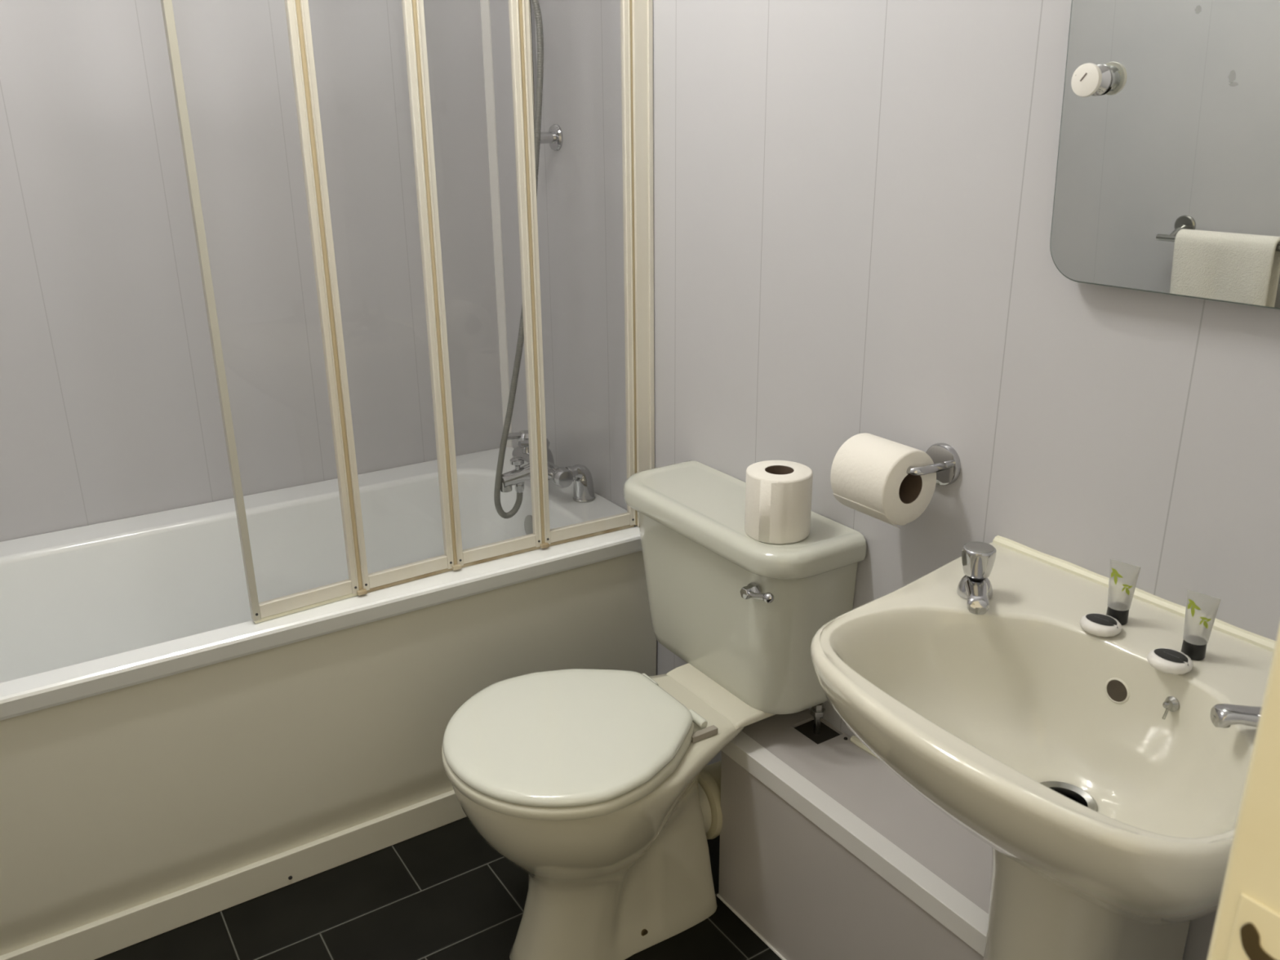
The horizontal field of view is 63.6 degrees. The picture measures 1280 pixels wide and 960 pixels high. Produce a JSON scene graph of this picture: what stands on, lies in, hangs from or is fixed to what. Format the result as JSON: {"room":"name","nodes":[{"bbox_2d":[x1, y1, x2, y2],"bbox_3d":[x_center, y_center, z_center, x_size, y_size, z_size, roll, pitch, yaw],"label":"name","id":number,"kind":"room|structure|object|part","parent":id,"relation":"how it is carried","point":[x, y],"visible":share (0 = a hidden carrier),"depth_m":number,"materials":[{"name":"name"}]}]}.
{"room":"bathroom","nodes":[
{"label":"bathroom","id":0,"kind":"room"},
{"bbox_2d":[0,0,503,542],"bbox_3d":[-1.006,-0.541,2.096,1.550,2.300,0.050,-13,23,-31],"label":"wall","id":1,"kind":"structure","parent":0,"point":[110,410],"depth_m":2.17,"materials":[{"name":"plastic"}]},
{"bbox_2d":[94,817,782,959],"bbox_3d":[-0.121,1.002,1.215,1.650,0.050,3.250,-13,23,-31],"label":"floor","id":2,"kind":"structure","parent":0,"point":[443,892],"depth_m":1.81,"materials":[{"name":"tile"}]},
{"bbox_2d":[0,447,656,959],"bbox_3d":[-0.792,0.399,2.088,1.546,0.525,0.702,-13,23,-31],"label":"bathtub","id":3,"kind":"object","parent":2,"relation":"on","point":[171,758],"visible":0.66,"depth_m":1.89,"materials":[{"name":"white plastic"}]},
{"bbox_2d":[160,0,654,623],"bbox_3d":[-0.324,-0.550,1.701,0.806,1.514,0.040,-13,23,-31],"label":"screen","id":4,"kind":"object","parent":3,"relation":"on","point":[636,15],"visible":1,"depth_m":1.80,"materials":[{"name":"beige metal"}]},
{"bbox_3d":[-0.578,0.204,1.784,0.161,0.024,0.013,-14,23,-34],"label":"rail","id":5,"kind":"part","parent":4,"relation":"part of","materials":[{"name":"beige metal"}]},
{"bbox_3d":[-0.425,0.167,1.887,0.152,0.024,0.013,-13,23,-33],"label":"rail","id":6,"kind":"part","parent":4,"relation":"part of","materials":[{"name":"beige metal"}]},
{"bbox_3d":[-0.271,0.132,1.984,0.154,0.024,0.014,-13,23,-31],"label":"rail","id":7,"kind":"part","parent":4,"relation":"part of","materials":[{"name":"beige metal"}]},
{"bbox_3d":[-0.102,0.095,2.084,0.183,0.024,0.013,-12,22,-29],"label":"rail","id":8,"kind":"part","parent":4,"relation":"part of","materials":[{"name":"beige metal"}]},
{"bbox_2d":[500,430,595,502],"bbox_3d":[-0.230,-0.031,2.313,0.184,0.130,0.230,-13,23,-31],"label":"mixer","id":9,"kind":"object","parent":3,"relation":"on","point":[561,477],"visible":0.68,"depth_m":2.27,"materials":[{"name":"silver metal"}]},
{"bbox_3d":[-0.281,-0.099,2.343,0.054,0.022,0.016,-13,23,-31],"label":"lever","id":10,"kind":"part","parent":9,"relation":"part of","materials":[{"name":"silver metal"}]},
{"bbox_3d":[-0.263,-0.015,2.297,0.105,0.049,0.037,-13,23,-31],"label":"spout","id":11,"kind":"part","parent":9,"relation":"part of","materials":[{"name":"silver metal"}]},
{"bbox_3d":[-0.272,-0.034,2.284,0.032,0.033,0.032,-13,23,-31],"label":"diverter knob","id":12,"kind":"part","parent":9,"relation":"part of","materials":[{"name":"silver metal"}]},
{"bbox_2d":[493,0,543,519],"bbox_3d":[-0.268,-0.502,2.158,0.168,1.212,0.060,-13,23,-31],"label":"shower hose","id":13,"kind":"object","parent":9,"relation":"attached to","point":[519,489],"visible":0.71,"depth_m":2.21,"materials":[{"name":"grey metal"}]},
{"bbox_3d":[-0.243,-0.080,2.288,0.054,0.022,0.016,-13,23,-31],"label":"lever","id":14,"kind":"part","parent":9,"relation":"part of","materials":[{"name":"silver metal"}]},
{"bbox_3d":[-0.260,-0.087,2.362,0.042,0.054,0.042,-13,23,-31],"label":"handle","id":15,"kind":"part","parent":9,"relation":"part of","materials":[{"name":"silver metal"}]},
{"bbox_3d":[-0.222,-0.068,2.307,0.042,0.054,0.042,-13,23,-31],"label":"handle","id":16,"kind":"part","parent":9,"relation":"part of","materials":[{"name":"silver metal"}]},
{"bbox_3d":[-0.237,-0.043,2.418,0.080,0.081,0.048,-13,23,-31],"label":"leg","id":17,"kind":"part","parent":9,"relation":"part of","materials":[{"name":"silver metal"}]},
{"bbox_3d":[-0.138,0.005,2.276,0.080,0.081,0.048,-13,23,-31],"label":"leg","id":18,"kind":"part","parent":9,"relation":"part of","materials":[{"name":"silver metal"}]},
{"bbox_2d":[441,460,866,959],"bbox_3d":[-0.035,0.417,1.745,0.659,0.705,0.495,-13,23,-31],"label":"toilet","id":19,"kind":"object","parent":2,"relation":"on","point":[599,785],"visible":0.98,"depth_m":1.65,"materials":[{"name":"beige ceramic"}]},
{"bbox_3d":[-0.116,0.406,1.614,0.383,0.021,0.374,-13,23,-31],"label":"seat","id":20,"kind":"part","parent":19,"relation":"part of","materials":[{"name":"beige plastic"}]},
{"bbox_3d":[-0.115,0.386,1.607,0.380,0.018,0.370,-13,23,-31],"label":"lid","id":21,"kind":"part","parent":19,"relation":"part of","materials":[{"name":"white plastic"}]},
{"bbox_2d":[666,662,775,729],"bbox_3d":[0.160,0.358,1.784,0.149,0.017,0.206,-13,23,-31],"label":"ledge","id":22,"kind":"object","parent":19,"relation":"attached to","point":[727,706],"depth_m":1.74,"materials":[{"name":"beige ceramic"}]},
{"bbox_3d":[0.149,0.060,1.757,0.184,0.043,0.480,-13,23,-31],"label":"cistern lid","id":23,"kind":"part","parent":19,"relation":"part of","materials":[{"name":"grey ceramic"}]},
{"bbox_3d":[0.170,0.173,1.601,0.027,0.023,0.026,-13,23,-31],"label":"flush lever","id":24,"kind":"part","parent":19,"relation":"part of","materials":[{"name":"silver metal"}]},
{"bbox_3d":[0.179,0.175,1.574,0.014,0.024,0.054,-13,23,-31],"label":"lever arm","id":25,"kind":"part","parent":19,"relation":"part of","materials":[{"name":"silver metal"}]},
{"bbox_2d":[744,460,813,544],"bbox_3d":[0.217,0.034,1.617,0.103,0.104,0.105,-2,19,-5],"label":"toilet roll","id":26,"kind":"object","parent":19,"relation":"on","point":[779,493],"visible":1,"depth_m":1.58,"materials":[{"name":"white paper"}]},
{"bbox_2d":[716,708,991,959],"bbox_3d":[0.365,0.645,1.626,0.183,0.348,0.566,-13,23,-31],"label":"pipe boxing","id":27,"kind":"object","parent":2,"relation":"on","point":[826,852],"visible":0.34,"depth_m":1.59,"materials":[{"name":"grey plastic"}]},
{"bbox_2d":[983,847,1190,959],"bbox_3d":[0.510,0.638,1.255,0.255,0.600,0.176,-13,23,-31],"label":"pedestal","id":28,"kind":"object","parent":2,"relation":"on","point":[1031,917],"visible":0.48,"depth_m":1.12,"materials":[{"name":"beige ceramic"}]},
{"bbox_2d":[810,535,1275,924],"bbox_3d":[0.453,0.312,1.103,0.455,0.257,0.569,-13,23,-31],"label":"washbasin","id":29,"kind":"object","parent":28,"relation":"on","point":[1107,775],"visible":0.93,"depth_m":1.11,"materials":[{"name":"beige ceramic"}]},
{"bbox_2d":[956,541,996,614],"bbox_3d":[0.397,0.116,1.213,0.042,0.062,0.089,5,20,14],"label":"tap","id":30,"kind":"object","parent":29,"relation":"on","point":[978,558],"visible":1,"depth_m":1.22,"materials":[{"name":"silver metal"}]},
{"bbox_3d":[0.394,0.136,1.207,0.027,0.021,0.062,5,20,14],"label":"spout","id":31,"kind":"part","parent":30,"relation":"part of","materials":[{"name":"silver metal"}]},
{"bbox_2d":[1079,613,1121,636],"bbox_3d":[0.515,0.161,1.153,0.043,0.014,0.043,-16,25,-38],"label":"soap","id":32,"kind":"object","parent":29,"relation":"on","point":[1095,624],"visible":1,"depth_m":1.14,"materials":[{"name":"white"}]},
{"bbox_2d":[1106,561,1140,625],"bbox_3d":[0.543,0.127,1.164,0.024,0.072,0.024,-2,19,-3],"label":"toiletry tube","id":33,"kind":"object","parent":29,"relation":"on","point":[1119,611],"visible":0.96,"depth_m":1.16,"materials":[{"name":"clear plastic"}]},
{"bbox_2d":[1111,568,1132,595],"bbox_3d":[0.538,0.114,1.156,0.005,0.025,0.025,-18,25,-40],"label":"print","id":34,"kind":"object","parent":33,"relation":"on","point":[1129,589],"depth_m":1.16,"materials":[{"name":"green paint"}]},
{"bbox_2d":[1146,648,1193,674],"bbox_3d":[0.553,0.188,1.075,0.043,0.014,0.043,-13,23,-33],"label":"soap","id":35,"kind":"object","parent":29,"relation":"on","point":[1166,660],"visible":1,"depth_m":1.06,"materials":[{"name":"white"}]},
{"bbox_2d":[1180,591,1221,660],"bbox_3d":[0.589,0.153,1.088,0.024,0.072,0.024,-1,19,0],"label":"toiletry tube","id":36,"kind":"object","parent":29,"relation":"on","point":[1194,646],"visible":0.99,"depth_m":1.09,"materials":[{"name":"clear plastic"}]},
{"bbox_2d":[1187,599,1211,628],"bbox_3d":[0.584,0.141,1.080,0.005,0.025,0.025,-16,24,-37],"label":"print","id":37,"kind":"object","parent":36,"relation":"on","point":[1207,623],"depth_m":1.08,"materials":[{"name":"green paint"}]},
{"bbox_2d":[1210,703,1262,728],"bbox_3d":[0.579,0.206,0.950,0.089,0.062,0.042,2,19,9],"label":"tap","id":38,"kind":"object","parent":29,"relation":"on","point":[1222,715],"visible":0.58,"depth_m":0.95,"materials":[{"name":"silver metal"}]},
{"bbox_2d":[489,0,1279,959],"bbox_3d":[0.281,-0.384,1.611,0.050,2.300,2.310,-13,23,-31],"label":"wall","id":39,"kind":"structure","parent":0,"point":[853,200],"depth_m":1.47,"materials":[{"name":"plastic"}]},
{"bbox_2d":[480,0,512,447],"bbox_3d":[-0.348,-0.912,2.381,0.016,1.800,0.016,-13,23,-31],"label":"trim","id":40,"kind":"structure","parent":39,"relation":"attached to","point":[484,4],"depth_m":2.46,"materials":[{"name":"white plastic"}]},
{"bbox_2d":[528,0,563,151],"bbox_3d":[-0.218,-1.010,2.058,0.096,0.678,0.055,-13,23,-31],"label":"shower rail","id":41,"kind":"object","parent":39,"relation":"attached to","point":[554,138],"visible":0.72,"depth_m":2.12,"materials":[{"name":"silver metal"}]},
{"bbox_3d":[-0.223,-1.010,2.055,0.020,0.673,0.020,-13,23,-31],"label":"rail","id":42,"kind":"part","parent":41,"relation":"part of","materials":[{"name":"silver metal"}]},
{"bbox_3d":[-0.203,-0.719,2.169,0.045,0.023,0.023,-13,23,-31],"label":"bracket stem","id":43,"kind":"part","parent":41,"relation":"part of","materials":[{"name":"silver metal"}]},
{"bbox_2d":[906,443,960,485],"bbox_3d":[0.370,-0.025,1.461,0.093,0.061,0.140,-13,23,-31],"label":"toilet roll holder","id":44,"kind":"object","parent":39,"relation":"attached to","point":[947,463],"visible":0.7,"depth_m":1.43,"materials":[{"name":"silver metal"}]},
{"bbox_2d":[830,432,936,528],"bbox_3d":[0.341,-0.001,1.449,0.106,0.110,0.104,-13,23,-31],"label":"toilet roll","id":45,"kind":"object","parent":44,"relation":"on","point":[868,476],"visible":1,"depth_m":1.42,"materials":[{"name":"white paper"}]},
{"bbox_3d":[0.367,-0.030,1.457,0.086,0.021,0.140,-13,23,-31],"label":"arm","id":46,"kind":"part","parent":44,"relation":"part of","materials":[{"name":"silver metal"}]},
{"bbox_2d":[1049,0,1279,309],"bbox_3d":[0.605,-0.386,0.970,0.068,0.443,0.463,-13,23,-31],"label":"wall mirror","id":47,"kind":"object","parent":39,"relation":"attached to","point":[1167,178],"visible":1,"depth_m":1.07,"materials":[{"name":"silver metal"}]},
{"bbox_3d":[0.478,-0.428,1.104,0.008,0.034,0.034,-13,23,-31],"label":"knob","id":48,"kind":"part","parent":47,"relation":"part of","materials":[{"name":"white plastic"}]},
{"bbox_3d":[0.210,0.062,0.333,1.550,2.300,0.120,-13,23,-31],"label":"wall","id":49,"kind":"structure","parent":0,"visible":0},
{"bbox_2d":[1206,625,1279,959],"bbox_3d":[0.012,0.234,0.255,0.810,2.030,0.129,-13,23,-31],"label":"door","id":50,"kind":"structure","parent":49,"relation":"in","point":[1246,926],"depth_m":0.50,"materials":[{"name":"beige paint"}]},
{"bbox_3d":[0.312,0.242,0.496,0.002,0.066,0.058,-13,23,-31],"label":"strike plate","id":51,"kind":"part","parent":50,"relation":"part of","materials":[{"name":"beige paint"}]}
]}

